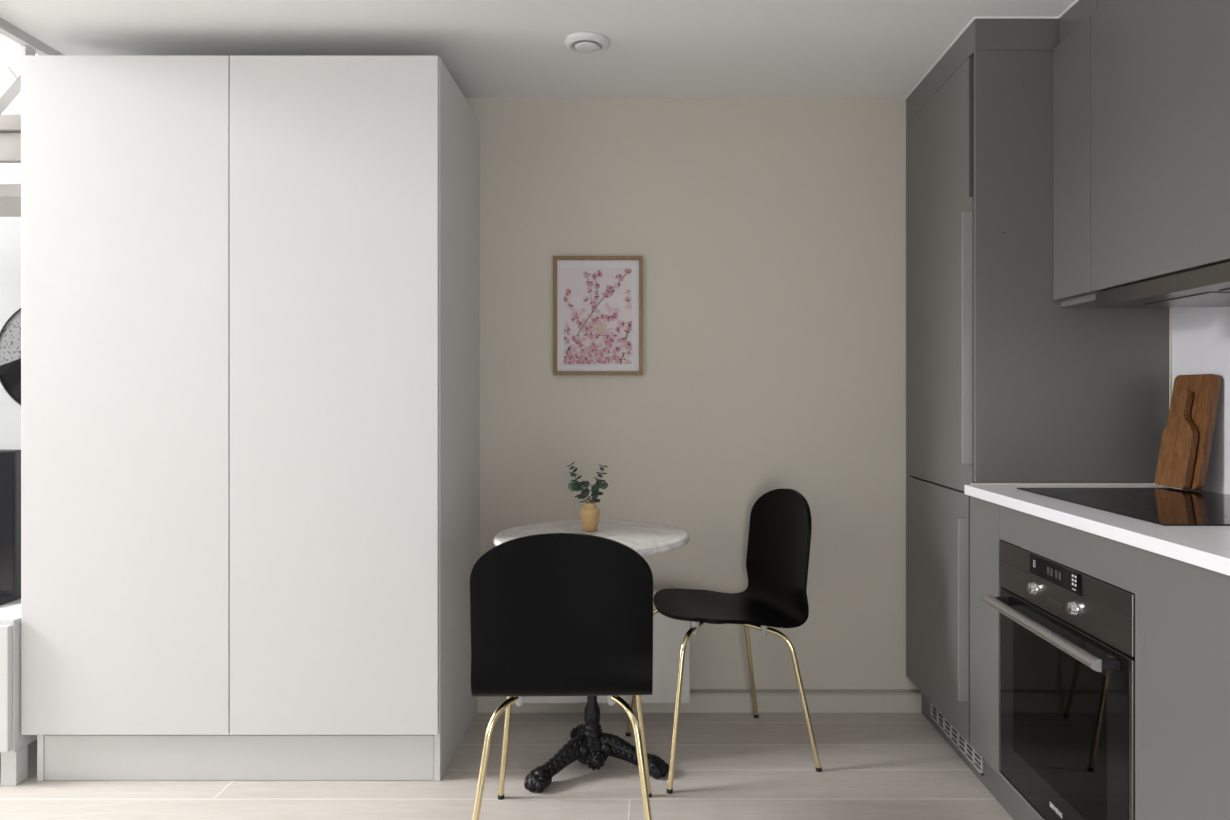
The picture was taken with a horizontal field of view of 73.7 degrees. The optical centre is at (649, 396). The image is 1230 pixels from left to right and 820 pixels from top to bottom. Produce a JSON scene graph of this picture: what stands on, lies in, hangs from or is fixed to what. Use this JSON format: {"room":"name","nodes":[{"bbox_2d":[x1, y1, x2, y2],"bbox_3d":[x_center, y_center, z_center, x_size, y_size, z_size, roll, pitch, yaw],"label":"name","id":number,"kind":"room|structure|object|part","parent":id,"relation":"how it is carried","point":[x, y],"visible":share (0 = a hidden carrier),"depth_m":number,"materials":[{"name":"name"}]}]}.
{"room":"kitchen","nodes":[
{"label":"kitchen","id":0,"kind":"room"},
{"bbox_2d":[0,34,917,688],"bbox_3d":[-1.757,-0.720,3.024,6.486,3.700,0.100,0,0,0],"label":"wall","id":1,"kind":"structure","parent":0,"point":[769,234],"depth_m":2.97,"materials":[{"name":"beige paint"}]},
{"bbox_2d":[0,308,20,404],"bbox_3d":[-2.147,-0.145,2.962,0.422,0.422,0.023,0,0,0],"label":"wall plate","id":2,"kind":"object","parent":1,"relation":"attached to","point":[10,333],"visible":0.3,"depth_m":2.95,"materials":[{"name":"white ceramic"}]},
{"bbox_2d":[0,18,64,55],"bbox_3d":[-1.870,-1.129,1.487,0.030,0.149,2.974,0,0,0],"label":"trim","id":3,"kind":"structure","parent":1,"relation":"attached to","point":[8,30],"depth_m":2.44,"materials":[{"name":"white paint"}]},
{"bbox_2d":[553,256,642,374],"bbox_3d":[-0.187,-0.293,2.962,0.324,0.429,0.020,0,0,0],"label":"framed picture","id":4,"kind":"object","parent":1,"relation":"attached to","point":[598,300],"visible":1,"depth_m":2.96,"materials":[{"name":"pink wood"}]},
{"bbox_2d":[564,268,631,363],"bbox_3d":[-0.188,-0.292,2.960,0.246,0.348,0.009,0,0,0],"label":"print","id":5,"kind":"object","parent":4,"relation":"attached to","point":[597,301],"depth_m":2.96,"materials":[{"name":"pink paper"}]},
{"bbox_2d":[523,586,689,702],"bbox_3d":[-0.161,0.866,2.912,0.599,0.400,0.123,0,0,0],"label":"radiator","id":6,"kind":"object","parent":1,"relation":"attached to","point":[668,633],"visible":0.23,"depth_m":2.85,"materials":[{"name":"white metal"}]},
{"bbox_2d":[478,689,921,712],"bbox_3d":[0.184,1.095,2.954,1.602,0.070,0.040,0,0,0],"label":"baseboard","id":7,"kind":"structure","parent":1,"relation":"attached to","point":[701,700],"depth_m":2.93,"materials":[{"name":"beige paint"}]},
{"bbox_2d":[0,713,1013,819],"bbox_3d":[-1.757,1.180,1.037,6.686,0.100,4.074,0,0,0],"label":"floor","id":8,"kind":"structure","parent":0,"point":[729,766],"depth_m":2.37,"materials":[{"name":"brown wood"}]},
{"bbox_2d":[0,599,36,785],"bbox_3d":[-2.521,0.887,2.579,1.358,0.485,0.443,0,0,0],"label":"tv stand","id":9,"kind":"object","parent":8,"relation":"on","point":[13,745],"visible":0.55,"depth_m":2.38,"materials":[{"name":"white laminate"}]},
{"bbox_3d":[-2.518,0.841,2.365,1.344,0.362,0.017,0,0,0],"label":"door","id":10,"kind":"part","parent":9,"relation":"part of","materials":[{"name":"white laminate"}]},
{"bbox_2d":[0,450,20,604],"bbox_3d":[-2.329,0.405,2.565,0.722,0.480,0.130,0,0,0],"label":"television","id":11,"kind":"object","parent":9,"relation":"on","point":[10,460],"visible":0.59,"depth_m":2.54,"materials":[{"name":"black plastic"}]},
{"bbox_3d":[-1.865,1.080,2.405,0.045,0.100,0.045,0,0,0],"label":"leg","id":12,"kind":"part","parent":9,"relation":"part of","materials":[{"name":"white laminate"}]},
{"bbox_2d":[21,56,479,780],"bbox_3d":[-1.227,0.066,2.683,1.220,2.128,0.578,0,0,0],"label":"wardrobe","id":13,"kind":"object","parent":8,"relation":"on","point":[250,285],"visible":0.92,"depth_m":2.39,"materials":[{"name":"white laminate"}]},
{"bbox_3d":[-1.534,-0.005,2.402,0.606,1.984,0.017,0,0,0],"label":"door","id":14,"kind":"part","parent":13,"relation":"part of","materials":[{"name":"white laminate"}]},
{"bbox_3d":[-0.923,-0.005,2.402,0.608,1.984,0.017,0,0,0],"label":"door","id":15,"kind":"part","parent":13,"relation":"part of","materials":[{"name":"white laminate"}]},
{"bbox_2d":[470,533,652,819],"bbox_3d":[-0.206,0.717,2.070,0.456,0.829,0.508,0,0,-2],"label":"dining chair","id":16,"kind":"object","parent":8,"relation":"on","point":[552,614],"visible":1,"depth_m":1.85,"materials":[{"name":"black paint"}]},
{"bbox_3d":[-0.327,0.911,1.943,0.204,0.433,0.228,0,0,-2],"label":"leg","id":17,"kind":"part","parent":16,"relation":"part of","materials":[{"name":"gold metal"}]},
{"bbox_3d":[-0.332,0.903,2.210,0.022,0.448,0.280,0,0,-43],"label":"leg","id":18,"kind":"part","parent":16,"relation":"part of","materials":[{"name":"gold metal"}]},
{"bbox_3d":[-0.075,0.911,1.950,0.022,0.433,0.296,0,0,-43],"label":"leg","id":19,"kind":"part","parent":16,"relation":"part of","materials":[{"name":"gold metal"}]},
{"bbox_3d":[-0.087,0.903,2.217,0.022,0.448,0.280,0,0,40],"label":"leg","id":20,"kind":"part","parent":16,"relation":"part of","materials":[{"name":"gold metal"}]},
{"bbox_2d":[493,520,689,792],"bbox_3d":[-0.176,0.773,2.500,0.594,0.713,0.594,0,0,0],"label":"bistro table","id":21,"kind":"object","parent":8,"relation":"on","point":[588,745],"visible":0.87,"depth_m":2.45,"materials":[{"name":"white stone"}]},
{"bbox_3d":[-0.252,1.070,2.431,0.183,0.102,0.062,0,0,-42],"label":"leg","id":22,"kind":"part","parent":21,"relation":"part of","materials":[{"name":"black metal"}]},
{"bbox_2d":[580,502,599,531],"bbox_3d":[-0.187,0.372,2.552,0.062,0.088,0.062,0,0,0],"label":"vase","id":23,"kind":"object","parent":21,"relation":"on","point":[589,514],"visible":0.98,"depth_m":2.53,"materials":[{"name":"beige ceramic"}]},
{"bbox_2d":[566,462,607,502],"bbox_3d":[-0.195,0.272,2.552,0.130,0.142,0.054,0,0,0],"label":"eucalyptus sprigs","id":24,"kind":"object","parent":23,"relation":"on","point":[575,485],"visible":1,"depth_m":2.55,"materials":[{"name":"green plant"}]},
{"bbox_3d":[-0.076,1.070,2.475,0.183,0.102,0.062,0,0,14],"label":"leg","id":25,"kind":"part","parent":21,"relation":"part of","materials":[{"name":"black metal"}]},
{"bbox_2d":[626,489,821,793],"bbox_3d":[0.225,0.717,2.616,0.508,0.829,0.456,0,0,-18],"label":"dining chair","id":26,"kind":"object","parent":8,"relation":"on","point":[780,526],"visible":0.99,"depth_m":2.63,"materials":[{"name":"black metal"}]},
{"bbox_3d":[0.050,0.903,2.688,0.280,0.448,0.022,0,0,23],"label":"leg","id":27,"kind":"part","parent":26,"relation":"part of","materials":[{"name":"gold metal"}]},
{"bbox_3d":[0.126,0.903,2.455,0.022,0.448,0.280,0,0,31],"label":"leg","id":28,"kind":"part","parent":26,"relation":"part of","materials":[{"name":"gold metal"}]},
{"bbox_3d":[0.302,0.911,2.776,0.022,0.433,0.296,0,0,30],"label":"leg","id":29,"kind":"part","parent":26,"relation":"part of","materials":[{"name":"gold metal"}]},
{"bbox_3d":[0.380,0.911,2.536,0.228,0.433,0.204,0,0,-18],"label":"leg","id":30,"kind":"part","parent":26,"relation":"part of","materials":[{"name":"gold metal"}]},
{"bbox_2d":[922,693,1039,819],"bbox_3d":[0.976,1.078,1.766,0.022,0.102,2.332,0,0,0],"label":"plinth","id":31,"kind":"object","parent":8,"relation":"on","point":[997,786],"visible":0.66,"depth_m":2.41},
{"bbox_2d":[930,702,983,774],"bbox_3d":[0.968,1.068,2.603,0.006,0.064,0.439,0,0,0],"label":"vent grille","id":32,"kind":"object","parent":31,"relation":"in","point":[973,758],"depth_m":2.57,"materials":[{"name":"grey metal"}]},
{"bbox_2d":[970,496,998,774],"bbox_3d":[1.206,0.643,2.280,0.557,0.729,0.206,0,0,0],"label":"base cabinet","id":33,"kind":"object","parent":8,"relation":"on","point":[984,515],"visible":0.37,"depth_m":2.27,"materials":[{"name":"grey laminate"}]},
{"bbox_2d":[906,19,1168,742],"bbox_3d":[1.192,-0.037,2.655,0.585,2.090,0.634,0,0,0],"label":"tall cabinet","id":34,"kind":"object","parent":8,"relation":"on","point":[1005,383],"visible":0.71,"depth_m":2.34,"materials":[{"name":"grey laminate"}]},
{"bbox_3d":[0.936,0.646,2.677,0.018,0.722,0.582,0,0,0],"label":"door","id":35,"kind":"part","parent":34,"relation":"part of","materials":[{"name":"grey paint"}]},
{"bbox_2d":[905,18,974,98],"bbox_3d":[0.926,-1.081,2.656,0.004,0.004,0.635,0,0,0],"label":"trim","id":36,"kind":"structure","parent":34,"relation":"attached to","point":[973,19],"depth_m":2.60,"materials":[{"name":"white paint"}]},
{"bbox_3d":[0.936,-0.355,2.663,0.018,1.266,0.610,0,0,0],"label":"door","id":37,"kind":"part","parent":34,"relation":"part of","materials":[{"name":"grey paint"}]},
{"bbox_3d":[0.913,0.620,2.405,0.029,0.530,0.034,0,0,0],"label":"handle","id":38,"kind":"part","parent":34,"relation":"part of","materials":[{"name":"grey metal"}]},
{"bbox_3d":[0.913,-0.170,2.377,0.029,0.724,0.034,0,0,0],"label":"handle","id":39,"kind":"part","parent":34,"relation":"part of","materials":[{"name":"grey metal"}]},
{"bbox_2d":[999,505,1229,819],"bbox_3d":[1.206,0.652,1.388,0.557,0.746,1.577,0,0,0],"label":"base cabinet","id":40,"kind":"object","parent":8,"relation":"on","point":[1182,609],"visible":0.48,"depth_m":1.46,"materials":[{"name":"grey laminate"}]},
{"bbox_2d":[982,540,1134,819],"bbox_3d":[1.153,0.694,1.869,0.581,0.631,0.599,0,0,0],"label":"oven","id":41,"kind":"object","parent":40,"relation":"in","point":[1067,634],"visible":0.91,"depth_m":1.81,"materials":[{"name":"glass"}]},
{"bbox_3d":[0.900,0.527,2.118,0.045,0.020,0.016,0,0,0],"label":"handle arm","id":42,"kind":"part","parent":41,"relation":"part of","materials":[{"name":"black plastic"}]},
{"bbox_3d":[0.915,0.459,1.966,0.016,0.033,0.033,0,0,0],"label":"knob","id":43,"kind":"part","parent":41,"relation":"part of","materials":[{"name":"silver metal"}]},
{"bbox_3d":[0.873,0.526,1.867,0.022,0.025,0.523,0,0,0],"label":"handle","id":44,"kind":"part","parent":41,"relation":"part of","materials":[{"name":"metal"}]},
{"bbox_3d":[0.924,0.730,1.869,0.004,0.330,0.429,0,0,0],"label":"glass","id":45,"kind":"part","parent":41,"relation":"part of","materials":[{"name":"black glass"}]},
{"bbox_3d":[0.938,0.438,1.869,0.030,0.120,0.599,0,0,0],"label":"control panel","id":46,"kind":"part","parent":41,"relation":"part of","materials":[{"name":"metal"}]},
{"bbox_3d":[0.915,0.459,1.781,0.016,0.033,0.033,0,0,0],"label":"knob","id":47,"kind":"part","parent":41,"relation":"part of","materials":[{"name":"silver metal"}]},
{"bbox_3d":[0.900,0.527,1.615,0.045,0.020,0.016,0,0,0],"label":"handle arm","id":48,"kind":"part","parent":41,"relation":"part of","materials":[{"name":"black plastic"}]},
{"bbox_2d":[964,485,1229,575],"bbox_3d":[1.190,0.264,1.469,0.589,0.027,1.738,0,0,0],"label":"countertop","id":49,"kind":"structure","parent":40,"relation":"on","point":[1207,547],"depth_m":1.62,"materials":[{"name":"white stone"}]},
{"bbox_2d":[1017,488,1229,525],"bbox_3d":[1.229,0.248,1.909,0.466,0.003,0.639,0,0,0],"label":"cooktop","id":50,"kind":"object","parent":49,"relation":"in","point":[1161,506],"visible":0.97,"depth_m":1.92,"materials":[{"name":"black glass"}]},
{"bbox_2d":[1155,390,1197,489],"bbox_3d":[1.422,0.113,2.203,0.058,0.261,0.126,0,0,0],"label":"paddle board","id":51,"kind":"object","parent":49,"relation":"on","point":[1179,440],"visible":1,"depth_m":2.19,"materials":[{"name":"brown wood"}]},
{"bbox_2d":[1167,374,1221,489],"bbox_3d":[1.448,0.091,2.203,0.067,0.304,0.165,0,0,0],"label":"chopping board","id":52,"kind":"object","parent":49,"relation":"on","point":[1205,388],"visible":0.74,"depth_m":2.14,"materials":[{"name":"brown wood"}]},
{"bbox_2d":[0,0,1075,97],"bbox_3d":[-0.137,-1.143,1.037,3.446,0.120,4.074,0,0,0],"label":"ceiling","id":53,"kind":"structure","parent":0,"point":[489,48],"depth_m":2.46,"materials":[{"name":"white paint"}]},
{"bbox_2d":[0,45,34,216],"bbox_3d":[-2.385,-0.416,2.627,1.030,1.273,0.345,0,0,0],"label":"stair","id":54,"kind":"structure","parent":53,"relation":"attached to","point":[10,78],"depth_m":2.52,"materials":[{"name":"white paint"}]},
{"bbox_3d":[-1.896,-1.004,2.475,0.052,0.099,0.040,0,0,0],"label":"post","id":55,"kind":"part","parent":54,"relation":"part of","materials":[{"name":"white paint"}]},
{"bbox_2d":[564,32,609,54],"bbox_3d":[-0.192,-1.071,2.500,0.139,0.022,0.139,0,0,0],"label":"ceiling vent","id":56,"kind":"object","parent":53,"relation":"in","point":[585,43],"visible":1,"depth_m":2.47,"materials":[{"name":"white plastic"}]},
{"bbox_2d":[974,17,1058,18],"bbox_3d":[1.046,-1.081,2.337,0.243,0.004,0.004,0,0,0],"label":"trim","id":57,"kind":"structure","parent":53,"relation":"attached to","point":[974,17],"depth_m":2.34,"materials":[{"name":"white paint"}]},
{"bbox_2d":[1172,306,1229,494],"bbox_3d":[1.536,0.024,1.087,0.100,2.213,3.974,0,0,0],"label":"wall","id":58,"kind":"structure","parent":0,"point":[1200,335],"depth_m":2.17,"materials":[{"name":"white paint"}]},
{"bbox_2d":[971,483,1155,484],"bbox_3d":[1.200,0.247,2.335,0.570,0.005,0.006,0,0,0],"label":"trim","id":59,"kind":"structure","parent":58,"relation":"attached to","point":[971,483],"depth_m":2.33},
{"bbox_2d":[1053,0,1169,307],"bbox_3d":[1.317,-0.668,2.239,0.335,0.827,0.198,0,0,0],"label":"upper cabinet","id":60,"kind":"object","parent":58,"relation":"attached to","point":[1072,55],"visible":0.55,"depth_m":2.23,"materials":[{"name":"grey laminate"}]},
{"bbox_3d":[1.158,-0.634,2.240,0.018,0.719,0.194,0,0,0],"label":"door","id":61,"kind":"part","parent":60,"relation":"part of","materials":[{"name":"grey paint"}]},
{"bbox_2d":[1091,0,1229,291],"bbox_3d":[1.317,-0.678,1.670,0.335,0.807,0.940,0,0,0],"label":"upper cabinet","id":62,"kind":"object","parent":58,"relation":"attached to","point":[1160,69],"visible":0.91,"depth_m":1.85,"materials":[{"name":"grey laminate"}]},
{"bbox_2d":[1058,0,1078,17],"bbox_3d":[1.165,-1.081,1.468,0.004,0.004,1.735,0,0,0],"label":"trim","id":63,"kind":"structure","parent":62,"relation":"attached to","point":[1076,1],"depth_m":2.28,"materials":[{"name":"white paint"}]},
{"bbox_2d":[1096,260,1229,307],"bbox_3d":[1.316,-0.255,1.808,0.332,0.050,0.617,0,0,0],"label":"range hood","id":64,"kind":"object","parent":58,"relation":"attached to","point":[1205,286],"visible":0.99,"depth_m":1.88,"materials":[{"name":"metal"}]},
{"bbox_2d":[1169,307,1171,408],"bbox_3d":[1.483,-0.013,2.337,0.004,0.515,0.004,0,0,0],"label":"trim","id":65,"kind":"structure","parent":58,"relation":"attached to","point":[1170,308],"depth_m":2.33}
]}

